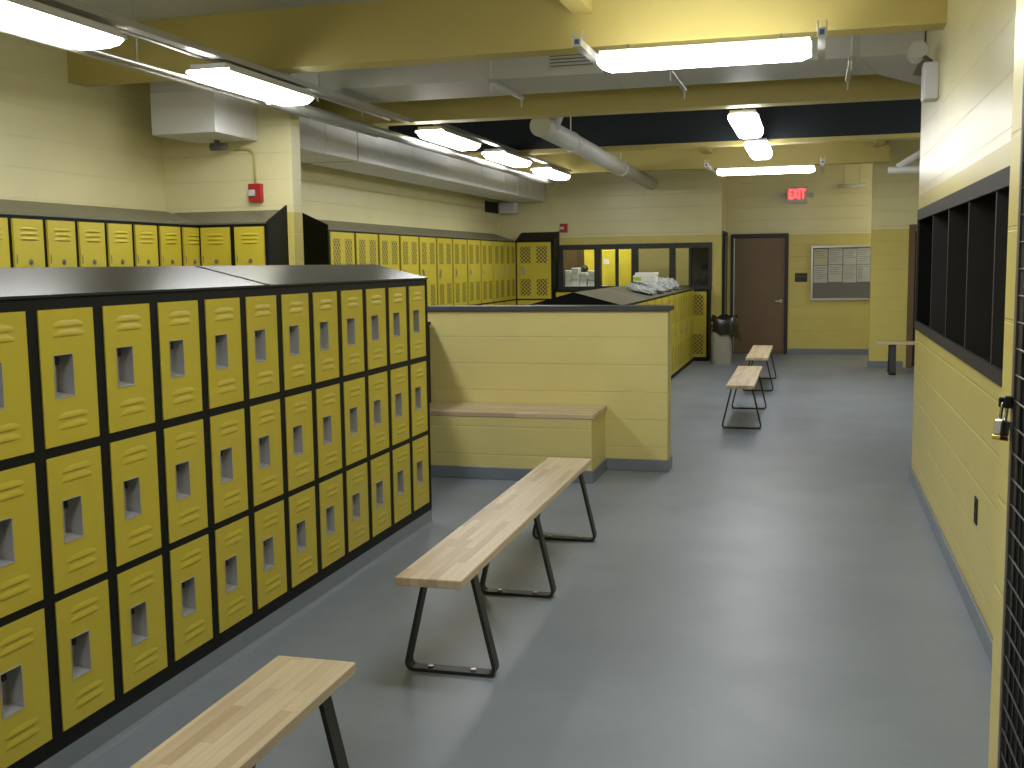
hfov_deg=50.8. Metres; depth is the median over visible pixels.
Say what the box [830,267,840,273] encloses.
print
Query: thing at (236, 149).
conduit
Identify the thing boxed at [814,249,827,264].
paper
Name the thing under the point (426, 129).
tray
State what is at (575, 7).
ceiling beam
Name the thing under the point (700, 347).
locker
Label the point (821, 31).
channel
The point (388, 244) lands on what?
locker
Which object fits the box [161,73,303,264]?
wall
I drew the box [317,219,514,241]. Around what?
hood
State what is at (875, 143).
ceiling beam
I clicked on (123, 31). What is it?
conduit
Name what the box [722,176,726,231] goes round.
wall
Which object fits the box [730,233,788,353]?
door
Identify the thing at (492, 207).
air vent
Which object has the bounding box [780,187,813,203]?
exit sign
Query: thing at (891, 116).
ceiling
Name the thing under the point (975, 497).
wall outlet
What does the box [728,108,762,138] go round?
ceiling light
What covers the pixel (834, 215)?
wall
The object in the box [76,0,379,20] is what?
ceiling
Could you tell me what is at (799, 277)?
room sign
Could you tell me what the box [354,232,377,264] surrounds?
locker
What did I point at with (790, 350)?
baseboard
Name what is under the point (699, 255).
window pane
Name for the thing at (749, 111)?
tray
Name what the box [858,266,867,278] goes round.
print
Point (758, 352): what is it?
bench
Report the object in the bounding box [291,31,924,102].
ceiling
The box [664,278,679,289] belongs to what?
plastic bag
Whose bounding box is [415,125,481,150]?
ceiling light
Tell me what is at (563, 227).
fire alarm strobe
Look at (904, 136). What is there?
ceiling beam
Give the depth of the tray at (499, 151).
12.03 m
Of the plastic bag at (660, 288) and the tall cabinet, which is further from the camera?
the tall cabinet
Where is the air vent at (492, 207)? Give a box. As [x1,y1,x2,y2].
[485,201,497,212]
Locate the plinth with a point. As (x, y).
(87, 748)
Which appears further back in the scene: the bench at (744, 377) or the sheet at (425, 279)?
the bench at (744, 377)
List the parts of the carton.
carton lid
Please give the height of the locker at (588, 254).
1.950 m
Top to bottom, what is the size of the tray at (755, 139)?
0.034 m
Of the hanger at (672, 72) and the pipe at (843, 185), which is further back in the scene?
the pipe at (843, 185)
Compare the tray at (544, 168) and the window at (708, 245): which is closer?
the tray at (544, 168)
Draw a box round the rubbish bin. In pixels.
[710,314,741,363]
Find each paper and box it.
[813,266,826,282]
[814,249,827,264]
[828,265,841,281]
[829,248,842,263]
[843,248,856,264]
[843,265,855,281]
[857,248,870,263]
[857,265,869,281]
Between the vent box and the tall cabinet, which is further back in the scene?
the tall cabinet
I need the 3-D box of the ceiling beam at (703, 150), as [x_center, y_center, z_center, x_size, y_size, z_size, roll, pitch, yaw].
[2.356,-3.138,13.664,0.120,0.180,2.710,1,7,16]
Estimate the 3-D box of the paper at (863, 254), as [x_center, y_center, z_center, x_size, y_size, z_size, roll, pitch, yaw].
[5.692,-2.073,17.431,0.205,0.262,0.002,1,7,16]
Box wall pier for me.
[868,139,920,366]
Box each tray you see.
[418,126,479,141]
[484,148,530,159]
[533,165,569,173]
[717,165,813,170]
[730,109,756,113]
[746,138,767,141]
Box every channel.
[572,30,612,74]
[704,160,719,177]
[817,20,826,64]
[820,156,824,173]
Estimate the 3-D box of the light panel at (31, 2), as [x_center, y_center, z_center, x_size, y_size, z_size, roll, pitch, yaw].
[-2.313,-1.759,5.053,0.255,0.034,1.210,1,7,16]
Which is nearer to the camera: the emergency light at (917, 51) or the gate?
the gate
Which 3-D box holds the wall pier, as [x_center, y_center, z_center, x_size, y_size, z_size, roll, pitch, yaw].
[6.688,-1.867,15.006,3.210,3.300,0.160,1,7,16]
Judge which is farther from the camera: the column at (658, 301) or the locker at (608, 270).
the locker at (608, 270)
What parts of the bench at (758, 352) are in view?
seat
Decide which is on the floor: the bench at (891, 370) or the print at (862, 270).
the bench at (891, 370)
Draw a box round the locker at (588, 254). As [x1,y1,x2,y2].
[584,250,593,271]
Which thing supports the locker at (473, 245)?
on the floor
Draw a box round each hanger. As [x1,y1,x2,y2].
[316,72,362,115]
[488,60,523,106]
[668,69,686,98]
[845,36,853,89]
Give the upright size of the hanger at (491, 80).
0.417 m
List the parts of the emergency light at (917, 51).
swivel arm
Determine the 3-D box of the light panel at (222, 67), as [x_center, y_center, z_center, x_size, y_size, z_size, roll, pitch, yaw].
[-1.691,-1.996,7.108,0.246,0.034,1.170,1,7,16]
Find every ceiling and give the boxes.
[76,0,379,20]
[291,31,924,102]
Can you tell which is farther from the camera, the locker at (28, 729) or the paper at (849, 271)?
the paper at (849, 271)
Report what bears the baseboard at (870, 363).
attached to the wall pier
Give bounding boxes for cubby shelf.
[914,166,1009,386]
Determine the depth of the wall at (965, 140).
5.09 m
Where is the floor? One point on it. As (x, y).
(785, 594)
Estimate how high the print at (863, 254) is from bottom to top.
0.181 m
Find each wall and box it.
[0,32,500,235]
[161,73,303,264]
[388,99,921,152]
[428,311,670,471]
[501,169,722,358]
[639,248,688,284]
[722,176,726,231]
[727,163,872,353]
[911,0,1015,636]
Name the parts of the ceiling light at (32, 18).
light raceway, ceiling light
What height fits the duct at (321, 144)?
0.664 m
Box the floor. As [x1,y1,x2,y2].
[83,353,991,767]
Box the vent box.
[499,202,517,213]
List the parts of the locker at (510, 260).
locker door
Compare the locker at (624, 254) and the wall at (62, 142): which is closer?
the wall at (62, 142)
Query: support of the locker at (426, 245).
on the floor
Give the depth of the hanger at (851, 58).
7.29 m
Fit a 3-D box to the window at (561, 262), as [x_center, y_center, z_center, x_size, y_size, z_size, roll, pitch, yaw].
[1.067,-1.908,17.656,0.697,0.738,0.150,1,7,16]
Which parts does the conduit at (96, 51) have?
hanger rod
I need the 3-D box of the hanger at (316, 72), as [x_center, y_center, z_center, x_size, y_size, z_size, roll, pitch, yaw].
[-1.369,-2.405,8.596,0.036,0.417,0.890,1,7,16]
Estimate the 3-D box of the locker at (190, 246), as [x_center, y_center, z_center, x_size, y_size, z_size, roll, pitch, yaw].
[-2.615,-0.273,8.286,0.485,1.868,0.297,1,7,16]
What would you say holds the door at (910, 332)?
attached to the wall pier
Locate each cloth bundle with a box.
[565,270,571,285]
[571,268,580,285]
[580,272,587,285]
[588,270,593,285]
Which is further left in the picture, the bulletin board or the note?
the note
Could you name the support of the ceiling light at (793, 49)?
hanging from the channel at (821, 31)
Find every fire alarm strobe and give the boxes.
[248,183,263,201]
[560,224,567,231]
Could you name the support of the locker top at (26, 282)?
on the column
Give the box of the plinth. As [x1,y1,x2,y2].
[35,509,433,767]
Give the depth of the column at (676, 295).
14.62 m
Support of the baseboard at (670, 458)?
attached to the wall at (620, 361)
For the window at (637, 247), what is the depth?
17.23 m
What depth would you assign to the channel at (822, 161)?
13.40 m
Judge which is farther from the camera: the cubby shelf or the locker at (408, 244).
the locker at (408, 244)
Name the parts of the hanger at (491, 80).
rod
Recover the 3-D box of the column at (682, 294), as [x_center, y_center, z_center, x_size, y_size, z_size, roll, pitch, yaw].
[1.962,-0.748,15.355,0.954,1.127,0.610,1,7,16]
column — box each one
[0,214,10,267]
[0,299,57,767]
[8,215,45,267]
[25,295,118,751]
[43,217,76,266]
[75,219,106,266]
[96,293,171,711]
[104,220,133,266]
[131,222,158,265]
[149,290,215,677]
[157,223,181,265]
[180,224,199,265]
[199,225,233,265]
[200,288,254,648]
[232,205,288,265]
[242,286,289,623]
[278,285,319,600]
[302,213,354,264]
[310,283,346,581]
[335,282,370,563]
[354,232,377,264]
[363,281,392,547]
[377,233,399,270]
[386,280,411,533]
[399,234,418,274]
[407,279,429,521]
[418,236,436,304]
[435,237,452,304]
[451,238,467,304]
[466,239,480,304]
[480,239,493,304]
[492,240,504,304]
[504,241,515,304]
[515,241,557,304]
[555,290,586,296]
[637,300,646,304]
[646,298,654,304]
[654,297,661,304]
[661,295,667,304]
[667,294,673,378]
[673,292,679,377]
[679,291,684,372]
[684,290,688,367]
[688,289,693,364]
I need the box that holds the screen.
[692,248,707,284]
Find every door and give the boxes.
[722,231,727,313]
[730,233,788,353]
[906,224,916,367]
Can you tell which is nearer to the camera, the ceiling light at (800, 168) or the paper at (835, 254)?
the ceiling light at (800, 168)
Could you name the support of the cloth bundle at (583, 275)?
on the countertop
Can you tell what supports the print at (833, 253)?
attached to the paper at (835, 254)
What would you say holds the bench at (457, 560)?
on the floor
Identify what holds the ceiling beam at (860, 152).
attached to the ceiling at (145, 9)
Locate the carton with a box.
[633,272,657,281]
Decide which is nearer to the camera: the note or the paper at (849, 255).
the paper at (849, 255)
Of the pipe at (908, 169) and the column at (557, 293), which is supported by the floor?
the column at (557, 293)
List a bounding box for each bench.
[130,655,355,767]
[395,457,596,677]
[430,402,606,483]
[722,366,766,428]
[743,345,776,390]
[876,341,914,374]
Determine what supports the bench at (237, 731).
on the floor
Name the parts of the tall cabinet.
cupboard door, cupboard door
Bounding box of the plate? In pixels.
[530,292,618,304]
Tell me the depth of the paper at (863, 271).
17.46 m
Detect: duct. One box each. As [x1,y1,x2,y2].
[150,80,256,150]
[299,116,544,202]
[530,117,656,189]
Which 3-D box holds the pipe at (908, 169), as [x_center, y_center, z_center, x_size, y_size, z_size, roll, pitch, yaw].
[5.001,-2.709,11.871,1.610,0.708,0.068,1,7,16]
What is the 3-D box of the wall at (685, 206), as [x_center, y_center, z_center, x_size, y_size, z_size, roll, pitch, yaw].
[1.487,-2.078,17.550,3.800,3.300,0.150,1,7,16]
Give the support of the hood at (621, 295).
on the column
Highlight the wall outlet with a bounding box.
[973,496,977,525]
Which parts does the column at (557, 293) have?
locker door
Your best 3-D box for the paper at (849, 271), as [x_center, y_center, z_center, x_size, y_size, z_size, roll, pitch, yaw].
[5.489,-1.790,17.520,0.205,0.275,0.002,1,7,16]
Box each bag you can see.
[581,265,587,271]
[627,282,656,294]
[636,281,665,292]
[658,277,672,290]
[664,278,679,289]
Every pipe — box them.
[264,101,554,185]
[837,164,865,187]
[888,166,919,172]
[896,139,919,166]
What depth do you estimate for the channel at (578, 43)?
5.92 m
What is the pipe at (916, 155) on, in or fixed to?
hanging from the ceiling at (145, 9)
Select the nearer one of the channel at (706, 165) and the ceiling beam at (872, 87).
the ceiling beam at (872, 87)
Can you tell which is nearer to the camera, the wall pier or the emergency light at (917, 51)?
the emergency light at (917, 51)
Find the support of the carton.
on the plastic bag at (638, 287)
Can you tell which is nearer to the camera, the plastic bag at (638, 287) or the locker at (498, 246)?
the plastic bag at (638, 287)
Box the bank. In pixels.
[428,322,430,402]
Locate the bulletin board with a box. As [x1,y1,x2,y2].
[810,245,870,299]
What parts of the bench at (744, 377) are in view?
seat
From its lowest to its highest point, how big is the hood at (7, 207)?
0.128 m
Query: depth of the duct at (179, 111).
7.83 m
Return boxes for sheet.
[425,279,431,509]
[708,289,710,360]
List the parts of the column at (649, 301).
locker door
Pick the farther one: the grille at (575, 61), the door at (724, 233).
the door at (724, 233)
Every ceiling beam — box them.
[67,0,947,86]
[306,73,920,126]
[451,133,920,157]
[473,140,889,175]
[559,0,592,14]
[698,148,711,153]
[873,140,885,146]
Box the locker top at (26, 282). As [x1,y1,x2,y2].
[0,264,427,299]
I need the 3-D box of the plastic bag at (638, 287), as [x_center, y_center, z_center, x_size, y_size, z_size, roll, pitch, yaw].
[1.536,-1.125,12.761,0.325,0.152,0.649,1,7,16]
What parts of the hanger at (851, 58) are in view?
rod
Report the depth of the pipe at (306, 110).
9.83 m
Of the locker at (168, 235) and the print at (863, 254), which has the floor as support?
the locker at (168, 235)
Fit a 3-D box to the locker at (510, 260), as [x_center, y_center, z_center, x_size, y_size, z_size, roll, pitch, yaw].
[-0.179,-1.317,17.224,0.379,1.905,0.636,1,7,16]
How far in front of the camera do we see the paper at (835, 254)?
17.55 m
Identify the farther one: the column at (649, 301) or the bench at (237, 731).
the column at (649, 301)
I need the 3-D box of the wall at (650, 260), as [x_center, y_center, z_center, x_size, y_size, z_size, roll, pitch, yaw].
[2.101,-2.160,20.033,3.650,2.900,0.150,1,7,16]
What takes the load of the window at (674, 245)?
in the wall at (685, 206)
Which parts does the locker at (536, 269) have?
locker door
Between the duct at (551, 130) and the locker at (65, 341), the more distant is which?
the duct at (551, 130)
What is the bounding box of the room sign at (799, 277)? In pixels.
[795,273,806,281]
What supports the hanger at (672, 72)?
hanging from the ceiling at (145, 9)
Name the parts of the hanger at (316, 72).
rod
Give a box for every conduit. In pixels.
[0,27,377,137]
[33,0,389,120]
[85,0,259,100]
[234,148,255,183]
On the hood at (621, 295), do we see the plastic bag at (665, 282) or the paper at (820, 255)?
the plastic bag at (665, 282)
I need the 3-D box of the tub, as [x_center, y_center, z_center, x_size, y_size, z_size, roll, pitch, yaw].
[3.183,-0.628,16.338,0.335,0.640,0.335,1,7,16]
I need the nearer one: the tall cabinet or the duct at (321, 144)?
the duct at (321, 144)
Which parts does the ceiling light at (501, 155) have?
light raceway, ceiling light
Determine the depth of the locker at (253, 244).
8.10 m
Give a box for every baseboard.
[668,455,671,470]
[788,348,868,354]
[868,361,902,366]
[909,466,992,664]
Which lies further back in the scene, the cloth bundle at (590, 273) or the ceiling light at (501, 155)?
the cloth bundle at (590, 273)
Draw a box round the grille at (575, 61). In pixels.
[548,53,598,68]
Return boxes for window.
[558,244,596,289]
[597,244,633,288]
[634,243,671,282]
[672,243,689,286]
[690,242,711,288]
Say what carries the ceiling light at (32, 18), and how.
attached to the ceiling beam at (382, 33)
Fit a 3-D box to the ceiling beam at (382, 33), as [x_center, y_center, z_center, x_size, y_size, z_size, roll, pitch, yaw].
[-0.314,-2.240,6.786,5.688,0.375,0.195,1,7,16]
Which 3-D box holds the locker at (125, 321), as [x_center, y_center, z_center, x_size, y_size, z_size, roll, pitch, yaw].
[-1.578,0.381,3.718,0.662,1.375,0.302,1,7,16]
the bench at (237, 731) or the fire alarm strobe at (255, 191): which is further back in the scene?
the fire alarm strobe at (255, 191)
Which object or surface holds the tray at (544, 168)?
on the ceiling light at (501, 155)
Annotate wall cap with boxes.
[427,305,673,311]
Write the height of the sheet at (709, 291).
1.105 m
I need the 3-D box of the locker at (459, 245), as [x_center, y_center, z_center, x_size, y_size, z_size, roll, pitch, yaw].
[-0.861,-1.038,14.789,0.379,1.905,0.636,1,7,16]
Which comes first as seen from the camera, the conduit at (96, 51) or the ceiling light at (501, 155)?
the conduit at (96, 51)
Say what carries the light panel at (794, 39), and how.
on the ceiling light at (793, 49)
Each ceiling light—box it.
[0,0,412,123]
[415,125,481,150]
[433,123,571,179]
[596,33,811,72]
[716,163,814,175]
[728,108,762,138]
[744,138,771,159]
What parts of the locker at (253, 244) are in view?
locker door, frame, panel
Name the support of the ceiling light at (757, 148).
hanging from the ceiling beam at (904, 136)
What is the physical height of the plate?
0.134 m
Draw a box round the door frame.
[988,0,1023,767]
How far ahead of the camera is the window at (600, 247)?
17.43 m
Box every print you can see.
[815,251,825,257]
[815,268,825,278]
[830,250,840,256]
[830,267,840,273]
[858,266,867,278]
[859,250,868,260]
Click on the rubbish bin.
(724, 327)
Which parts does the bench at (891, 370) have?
seat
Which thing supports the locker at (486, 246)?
on the floor
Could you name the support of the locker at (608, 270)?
on the floor
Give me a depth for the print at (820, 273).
17.64 m
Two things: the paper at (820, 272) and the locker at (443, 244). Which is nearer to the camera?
the locker at (443, 244)
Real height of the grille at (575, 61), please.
0.130 m
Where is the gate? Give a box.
[997,61,1023,767]
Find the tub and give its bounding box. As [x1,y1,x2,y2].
[711,322,732,363]
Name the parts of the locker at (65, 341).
recessed handle, locker door, recessed handle, locker door, recessed handle, locker door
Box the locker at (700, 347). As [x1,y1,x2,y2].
[693,290,707,360]
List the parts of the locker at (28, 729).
recessed handle, recessed handle, recessed handle, locker door, locker door, locker door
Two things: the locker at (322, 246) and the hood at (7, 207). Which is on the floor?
the locker at (322, 246)
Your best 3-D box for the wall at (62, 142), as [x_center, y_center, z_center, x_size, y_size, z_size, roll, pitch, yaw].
[-2.993,-0.982,8.221,0.200,3.300,20.350,1,7,16]
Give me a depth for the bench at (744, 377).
10.13 m
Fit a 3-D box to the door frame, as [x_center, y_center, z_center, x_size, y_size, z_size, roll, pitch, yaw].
[1.509,-0.375,2.199,0.882,3.300,0.200,1,7,16]
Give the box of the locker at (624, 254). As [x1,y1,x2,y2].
[619,249,630,285]
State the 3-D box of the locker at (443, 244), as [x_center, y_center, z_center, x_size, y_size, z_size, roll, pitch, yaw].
[-1.031,-0.968,14.180,0.379,1.905,0.636,1,7,16]
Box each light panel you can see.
[19,0,120,33]
[190,62,311,93]
[599,36,810,54]
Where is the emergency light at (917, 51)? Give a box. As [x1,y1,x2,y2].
[907,40,938,102]
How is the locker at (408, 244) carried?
on the floor
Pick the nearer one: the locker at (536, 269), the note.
the locker at (536, 269)
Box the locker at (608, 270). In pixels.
[602,249,614,285]
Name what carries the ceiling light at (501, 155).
attached to the ceiling beam at (904, 136)
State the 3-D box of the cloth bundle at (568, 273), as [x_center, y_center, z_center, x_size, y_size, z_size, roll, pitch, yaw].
[0.945,-1.783,18.127,0.128,0.260,0.240,1,7,16]
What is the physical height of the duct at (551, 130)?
0.635 m
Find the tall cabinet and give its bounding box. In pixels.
[565,250,583,271]
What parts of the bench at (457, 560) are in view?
seat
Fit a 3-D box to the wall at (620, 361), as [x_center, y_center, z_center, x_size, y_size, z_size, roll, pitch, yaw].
[0.071,0.031,8.294,2.296,1.188,0.211,1,7,16]
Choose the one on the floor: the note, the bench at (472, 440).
the bench at (472, 440)
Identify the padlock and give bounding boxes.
[991,401,1009,440]
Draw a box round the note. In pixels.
[603,259,608,263]
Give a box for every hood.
[0,199,278,224]
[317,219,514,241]
[515,231,559,259]
[533,285,693,304]
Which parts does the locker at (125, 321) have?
recessed handle, locker door, recessed handle, locker door, recessed handle, locker door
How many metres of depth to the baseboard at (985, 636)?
5.09 m
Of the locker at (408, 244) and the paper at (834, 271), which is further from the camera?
the paper at (834, 271)
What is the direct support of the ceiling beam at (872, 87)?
attached to the ceiling at (145, 9)
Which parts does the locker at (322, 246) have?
panel, frame, locker door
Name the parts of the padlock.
plate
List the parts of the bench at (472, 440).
seat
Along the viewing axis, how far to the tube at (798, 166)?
13.35 m
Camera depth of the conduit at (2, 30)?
6.36 m
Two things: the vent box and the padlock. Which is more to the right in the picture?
the padlock

